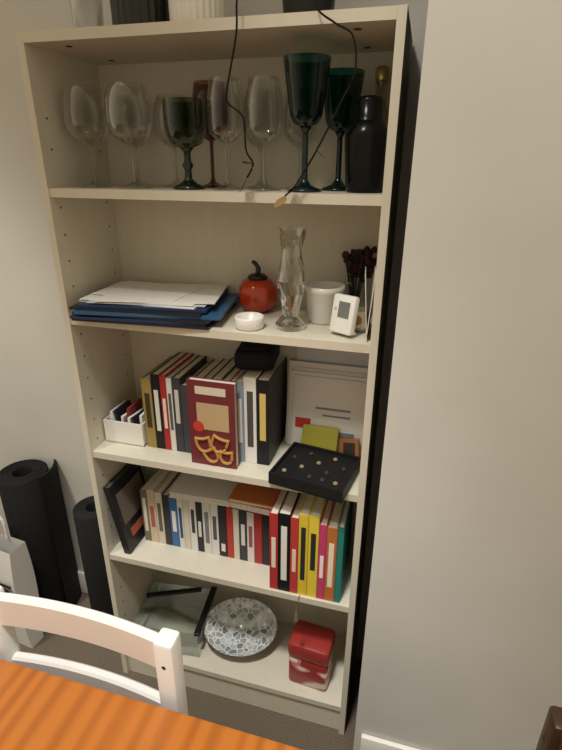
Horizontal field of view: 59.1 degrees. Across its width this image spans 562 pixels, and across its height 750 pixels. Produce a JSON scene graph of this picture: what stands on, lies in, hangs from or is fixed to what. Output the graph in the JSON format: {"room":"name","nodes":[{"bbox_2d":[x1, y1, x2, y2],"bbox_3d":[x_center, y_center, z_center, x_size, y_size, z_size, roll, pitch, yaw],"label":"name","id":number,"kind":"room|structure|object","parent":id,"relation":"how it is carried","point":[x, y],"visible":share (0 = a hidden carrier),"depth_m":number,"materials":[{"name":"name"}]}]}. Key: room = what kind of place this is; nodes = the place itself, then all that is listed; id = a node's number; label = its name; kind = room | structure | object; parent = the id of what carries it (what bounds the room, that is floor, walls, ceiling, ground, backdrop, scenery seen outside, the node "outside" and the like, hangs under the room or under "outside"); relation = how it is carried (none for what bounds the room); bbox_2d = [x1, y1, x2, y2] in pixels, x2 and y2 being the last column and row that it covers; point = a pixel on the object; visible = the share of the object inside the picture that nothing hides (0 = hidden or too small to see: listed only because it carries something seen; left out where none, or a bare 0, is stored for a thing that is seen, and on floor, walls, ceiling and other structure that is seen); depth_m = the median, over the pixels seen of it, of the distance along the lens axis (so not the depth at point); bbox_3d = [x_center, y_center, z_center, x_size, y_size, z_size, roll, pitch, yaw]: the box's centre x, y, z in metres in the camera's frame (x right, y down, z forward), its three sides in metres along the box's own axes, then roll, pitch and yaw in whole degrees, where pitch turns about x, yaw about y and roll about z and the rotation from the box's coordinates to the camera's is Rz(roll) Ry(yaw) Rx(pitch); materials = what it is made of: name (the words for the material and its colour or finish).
{"room":"dining room","nodes":[
{"label":"dining room","id":0,"kind":"room"},
{"bbox_2d":[19,592,361,749],"bbox_3d":[-0.986,1.686,0.403,5.200,0.050,4.050,6,24,14],"label":"floor","id":1,"kind":"structure","parent":0,"point":[302,734],"depth_m":1.67,"materials":[{"name":"carpet"}]},
{"bbox_2d":[0,515,43,648],"bbox_3d":[-1.042,0.745,1.824,0.280,0.574,0.097,9,24,19],"label":"shopping bag","id":2,"kind":"object","parent":1,"relation":"on","point":[17,575],"visible":0.67,"depth_m":1.76,"materials":[{"name":"white paper"}]},
{"bbox_2d":[0,459,80,604],"bbox_3d":[-0.938,0.652,1.937,0.189,0.658,0.172,-2,23,-6],"label":"yoga mat","id":3,"kind":"object","parent":1,"relation":"on","point":[31,495],"visible":0.94,"depth_m":1.85,"materials":[{"name":"rubber"}]},
{"bbox_2d":[73,496,113,615],"bbox_3d":[-0.650,0.730,1.829,0.136,0.603,0.136,6,24,14],"label":"yoga mat","id":4,"kind":"object","parent":1,"relation":"on","point":[84,511],"visible":0.51,"depth_m":1.73,"materials":[{"name":"rubber"}]},
{"bbox_2d":[0,586,187,714],"bbox_3d":[-0.471,0.950,0.969,0.460,0.871,0.465,6,24,14],"label":"dining chair","id":5,"kind":"object","parent":1,"relation":"on","point":[162,650],"visible":0.8,"depth_m":1.01,"materials":[{"name":"white paint"}]},
{"bbox_2d":[0,659,301,749],"bbox_3d":[-0.597,1.284,0.345,0.890,0.739,1.755,6,24,14],"label":"dining table","id":6,"kind":"object","parent":1,"relation":"on","point":[39,710],"visible":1,"depth_m":0.92,"materials":[{"name":"brown wood"}]},
{"bbox_2d":[15,4,412,734],"bbox_3d":[-0.140,0.170,1.442,0.800,1.945,0.280,6,24,14],"label":"bookcase","id":7,"kind":"object","parent":1,"relation":"on","point":[101,237],"visible":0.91,"depth_m":1.30,"materials":[{"name":"laminate"}]},
{"bbox_2d":[69,0,103,27],"bbox_3d":[-0.425,-0.798,1.086,0.074,0.110,0.074,6,24,14],"label":"glass tumbler","id":8,"kind":"object","parent":7,"relation":"on","point":[70,1],"visible":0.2,"depth_m":1.09,"materials":[{"name":"clear glass"}]},
{"bbox_2d":[62,84,112,186],"bbox_3d":[-0.457,-0.567,1.187,0.108,0.217,0.108,6,24,14],"label":"wine glass","id":9,"kind":"object","parent":7,"relation":"in","point":[106,137],"visible":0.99,"depth_m":1.17,"materials":[{"name":"clear glass"}]},
{"bbox_2d":[103,463,145,553],"bbox_3d":[-0.486,0.422,1.612,0.064,0.245,0.170,6,24,14],"label":"book","id":10,"kind":"object","parent":7,"relation":"on","point":[122,492],"visible":0.73,"depth_m":1.57,"materials":[{"name":"black paper"}]},
{"bbox_2d":[103,398,147,446],"bbox_3d":[-0.449,0.135,1.491,0.127,0.110,0.100,6,24,14],"label":"box","id":11,"kind":"object","parent":7,"relation":"on","point":[125,424],"visible":0.8,"depth_m":1.46,"materials":[{"name":"white plastic"}]},
{"bbox_2d":[104,82,153,187],"bbox_3d":[-0.347,-0.550,1.150,0.108,0.217,0.108,6,24,14],"label":"wine glass","id":12,"kind":"object","parent":7,"relation":"in","point":[147,137],"visible":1,"depth_m":1.13,"materials":[{"name":"clear glass"}]},
{"bbox_2d":[113,96,152,185],"bbox_3d":[-0.373,-0.592,1.264,0.092,0.205,0.092,6,24,14],"label":"wine glass","id":13,"kind":"object","parent":7,"relation":"in","point":[134,182],"visible":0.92,"depth_m":1.24,"materials":[{"name":"clear glass"}]},
{"bbox_2d":[110,0,169,24],"bbox_3d":[-0.300,-0.812,1.043,0.122,0.170,0.121,6,24,14],"label":"ribbed vase","id":14,"kind":"object","parent":7,"relation":"on","point":[122,11],"visible":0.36,"depth_m":1.02,"materials":[{"name":"black glass"}]},
{"bbox_2d":[69,280,238,329],"bbox_3d":[-0.316,-0.194,1.313,0.386,0.053,0.263,4,23,9],"label":"paper stack","id":15,"kind":"object","parent":7,"relation":"on","point":[173,305],"visible":0.99,"depth_m":1.23,"materials":[{"name":"blue"}]},
{"bbox_2d":[153,94,184,186],"bbox_3d":[-0.267,-0.580,1.237,0.092,0.205,0.092,6,24,14],"label":"wine glass","id":16,"kind":"object","parent":7,"relation":"in","point":[157,94],"visible":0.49,"depth_m":1.22,"materials":[{"name":"clear glass"}]},
{"bbox_2d":[146,586,216,656],"bbox_3d":[-0.379,0.875,1.799,0.249,0.120,0.210,4,23,8],"label":"picture frame","id":17,"kind":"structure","parent":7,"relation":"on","point":[209,605],"depth_m":1.81,"materials":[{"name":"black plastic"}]},
{"bbox_2d":[162,97,206,189],"bbox_3d":[-0.212,-0.515,1.113,0.094,0.182,0.094,6,24,14],"label":"goblet","id":18,"kind":"object","parent":7,"relation":"on","point":[184,118],"visible":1,"depth_m":1.07,"materials":[{"name":"green glass"}]},
{"bbox_2d":[168,0,224,20],"bbox_3d":[-0.174,-0.811,1.006,0.116,0.200,0.115,6,24,14],"label":"ribbed vase","id":19,"kind":"object","parent":7,"relation":"on","point":[178,9],"visible":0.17,"depth_m":0.99,"materials":[{"name":"white ceramic"}]},
{"bbox_2d":[192,80,227,187],"bbox_3d":[-0.170,-0.581,1.208,0.086,0.230,0.086,6,24,14],"label":"wine glass","id":20,"kind":"object","parent":7,"relation":"on","point":[217,104],"visible":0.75,"depth_m":1.16,"materials":[{"name":"glass"}]},
{"bbox_2d":[186,376,238,468],"bbox_3d":[-0.182,0.131,1.322,0.132,0.252,0.030,6,24,14],"label":"cookbook","id":21,"kind":"object","parent":7,"relation":"in","point":[212,403],"visible":1,"depth_m":1.31,"materials":[{"name":"red paper"}]},
{"bbox_2d":[140,352,286,464],"bbox_3d":[-0.187,0.077,1.444,0.372,0.257,0.186,6,24,14],"label":"books","id":22,"kind":"object","parent":7,"relation":"in","point":[261,395],"visible":0.62,"depth_m":1.38,"materials":[{"name":"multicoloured paper"}]},
{"bbox_2d":[234,341,279,370],"bbox_3d":[-0.064,-0.061,1.350,0.110,0.067,0.130,3,23,7],"label":"camera bag","id":23,"kind":"object","parent":22,"relation":"on","point":[249,355],"visible":0.88,"depth_m":1.29,"materials":[{"name":"black fabric"}]},
{"bbox_2d":[207,78,243,189],"bbox_3d":[-0.121,-0.528,1.097,0.082,0.220,0.082,6,24,14],"label":"wine glass","id":24,"kind":"object","parent":7,"relation":"in","point":[237,138],"visible":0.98,"depth_m":1.08,"materials":[{"name":"clear glass"}]},
{"bbox_2d":[204,597,276,656],"bbox_3d":[-0.141,0.886,1.732,0.258,0.107,0.176,4,23,8],"label":"bowl","id":25,"kind":"object","parent":7,"relation":"on","point":[240,626],"visible":1,"depth_m":1.75,"materials":[{"name":"ceramic"}]},
{"bbox_2d":[140,468,352,621],"bbox_3d":[-0.125,0.478,1.535,0.658,0.360,0.266,6,24,14],"label":"books","id":26,"kind":"object","parent":7,"relation":"in","point":[304,539],"visible":0.94,"depth_m":1.47,"materials":[{"name":"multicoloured paper"}]},
{"bbox_2d":[234,312,263,330],"bbox_3d":[-0.076,-0.129,1.196,0.072,0.029,0.072,6,24,14],"label":"dish","id":27,"kind":"object","parent":7,"relation":"on","point":[244,321],"visible":1,"depth_m":1.17,"materials":[{"name":"white ceramic"}]},
{"bbox_2d":[239,260,276,312],"bbox_3d":[-0.061,-0.236,1.313,0.100,0.135,0.100,17,28,34],"label":"jar","id":28,"kind":"object","parent":7,"relation":"on","point":[257,292],"visible":0.99,"depth_m":1.29,"materials":[{"name":"red ceramic"}]},
{"bbox_2d":[243,90,276,187],"bbox_3d":[-0.050,-0.558,1.182,0.080,0.210,0.080,6,24,14],"label":"wine glass","id":29,"kind":"object","parent":7,"relation":"in","point":[246,90],"visible":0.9,"depth_m":1.17,"materials":[{"name":"clear glass"}]},
{"bbox_2d":[246,77,283,189],"bbox_3d":[-0.036,-0.521,1.081,0.082,0.220,0.082,6,24,14],"label":"wine glass","id":30,"kind":"object","parent":7,"relation":"in","point":[259,186],"visible":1,"depth_m":1.06,"materials":[{"name":"clear glass"}]},
{"bbox_2d":[225,0,356,207],"bbox_3d":[0.038,-0.599,0.991,0.251,0.489,0.226,6,24,14],"label":"trailing plant","id":31,"kind":"object","parent":7,"relation":"on","point":[289,6],"visible":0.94,"depth_m":0.94,"materials":[{"name":"black plant"}]},
{"bbox_2d":[275,227,307,331],"bbox_3d":[0.024,-0.223,1.158,0.073,0.232,0.073,6,24,14],"label":"crystal vase","id":32,"kind":"object","parent":7,"relation":"on","point":[288,327],"visible":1,"depth_m":1.17,"materials":[{"name":"clear glass"}]},
{"bbox_2d":[283,91,316,188],"bbox_3d":[0.045,-0.551,1.168,0.080,0.210,0.080,6,24,14],"label":"wine glass","id":33,"kind":"object","parent":7,"relation":"in","point":[286,91],"visible":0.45,"depth_m":1.16,"materials":[{"name":"clear glass"}]},
{"bbox_2d":[283,53,331,191],"bbox_3d":[0.051,-0.511,1.025,0.096,0.248,0.096,6,24,14],"label":"goblet","id":34,"kind":"object","parent":7,"relation":"on","point":[306,74],"visible":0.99,"depth_m":0.97,"materials":[{"name":"green glass"}]},
{"bbox_2d":[288,620,335,690],"bbox_3d":[0.100,0.919,1.627,0.136,0.178,0.106,8,24,18],"label":"tin","id":35,"kind":"object","parent":7,"relation":"on","point":[310,645],"visible":0.98,"depth_m":1.58,"materials":[{"name":"red metal"}]},
{"bbox_2d":[268,441,360,502],"bbox_3d":[0.094,0.252,1.317,0.200,0.034,0.170,10,25,22],"label":"board game box","id":36,"kind":"object","parent":7,"relation":"on","point":[328,474],"visible":0.98,"depth_m":1.29,"materials":[{"name":"black cardboard"}]},
{"bbox_2d":[305,280,345,324],"bbox_3d":[0.108,-0.180,1.238,0.100,0.092,0.100,6,24,14],"label":"ceramic pot","id":37,"kind":"object","parent":7,"relation":"on","point":[320,294],"visible":0.87,"depth_m":1.21,"materials":[{"name":"white ceramic"}]},
{"bbox_2d":[285,347,368,454],"bbox_3d":[0.132,0.041,1.402,0.236,0.356,0.067,6,24,14],"label":"envelopes","id":38,"kind":"object","parent":7,"relation":"on","point":[327,388],"visible":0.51,"depth_m":1.40,"materials":[{"name":"white paper"}]},
{"bbox_2d":[301,423,359,456],"bbox_3d":[0.142,0.191,1.406,0.174,0.078,0.040,9,24,19],"label":"cards","id":39,"kind":"object","parent":7,"relation":"on","point":[314,435],"visible":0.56,"depth_m":1.40,"materials":[{"name":"yellow paper"}]},
{"bbox_2d":[321,67,364,190],"bbox_3d":[0.131,-0.533,1.093,0.092,0.236,0.092,6,24,14],"label":"goblet","id":40,"kind":"object","parent":7,"relation":"on","point":[339,79],"visible":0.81,"depth_m":1.04,"materials":[{"name":"green glass"}]},
{"bbox_2d":[330,293,359,335],"bbox_3d":[0.144,-0.137,1.129,0.062,0.092,0.033,20,30,39],"label":"thermostat","id":41,"kind":"object","parent":7,"relation":"on","point":[345,307],"visible":1,"depth_m":1.12,"materials":[{"name":"white plastic"}]},
{"bbox_2d":[342,246,376,306],"bbox_3d":[0.192,-0.230,1.244,0.089,0.180,0.073,6,24,14],"label":"dried flowers","id":42,"kind":"object","parent":7,"relation":"on","point":[356,261],"visible":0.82,"depth_m":1.23,"materials":[{"name":"red plant"}]},
{"bbox_2d":[354,307,370,332],"bbox_3d":[0.189,-0.137,1.175,0.047,0.062,0.047,13,26,28],"label":"candle jar","id":43,"kind":"object","parent":7,"relation":"on","point":[360,327],"visible":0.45,"depth_m":1.16,"materials":[{"name":"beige glass"}]},
{"bbox_2d":[344,95,387,192],"bbox_3d":[0.177,-0.475,1.026,0.091,0.181,0.091,6,24,14],"label":"bottle","id":44,"kind":"object","parent":7,"relation":"on","point":[365,140],"visible":0.97,"depth_m":0.99,"materials":[{"name":"black glass"}]},
{"bbox_2d":[365,266,375,340],"bbox_3d":[0.197,-0.163,1.122,0.023,0.150,0.100,4,23,9],"label":"greeting card","id":45,"kind":"object","parent":7,"relation":"on","point":[374,276],"visible":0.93,"depth_m":1.10,"materials":[{"name":"white paper"}]},
{"bbox_2d":[375,65,388,111],"bbox_3d":[0.218,-0.550,1.117,0.066,0.250,0.066,6,24,14],"label":"liquor bottle","id":46,"kind":"object","parent":7,"relation":"on","point":[382,71],"visible":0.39,"depth_m":1.06,"materials":[{"name":"gold glass"}]},
{"bbox_2d":[536,706,561,749],"bbox_3d":[0.212,1.006,0.811,0.415,0.899,0.460,6,24,14],"label":"dining chair","id":47,"kind":"object","parent":1,"relation":"on","point":[550,738],"visible":1,"depth_m":0.78,"materials":[{"name":"brown wood"}]},
{"bbox_2d":[0,0,428,657],"bbox_3d":[-1.315,-0.286,1.851,3.435,2.450,0.150,6,24,14],"label":"wall","id":48,"kind":"structure","parent":0,"point":[40,419],"depth_m":1.58,"materials":[{"name":"paint"}]},
{"bbox_2d":[78,570,87,592],"bbox_3d":[-1.753,0.776,2.335,2.590,0.110,0.015,6,24,14],"label":"baseboard","id":49,"kind":"structure","parent":48,"relation":"attached to","point":[81,575],"depth_m":2.10,"materials":[{"name":"paint"}]},
{"bbox_2d":[353,0,561,749],"bbox_3d":[1.147,0.060,1.075,1.765,2.450,0.483,6,24,14],"label":"wall","id":50,"kind":"structure","parent":0,"point":[462,649],"depth_m":1.03,"materials":[{"name":"paint"}]},
{"bbox_2d":[360,733,419,749],"bbox_3d":[1.083,1.231,1.306,1.745,0.110,0.015,6,24,14],"label":"baseboard","id":51,"kind":"structure","parent":50,"relation":"attached to","point":[368,742],"depth_m":1.48,"materials":[{"name":"paint"}]}
]}

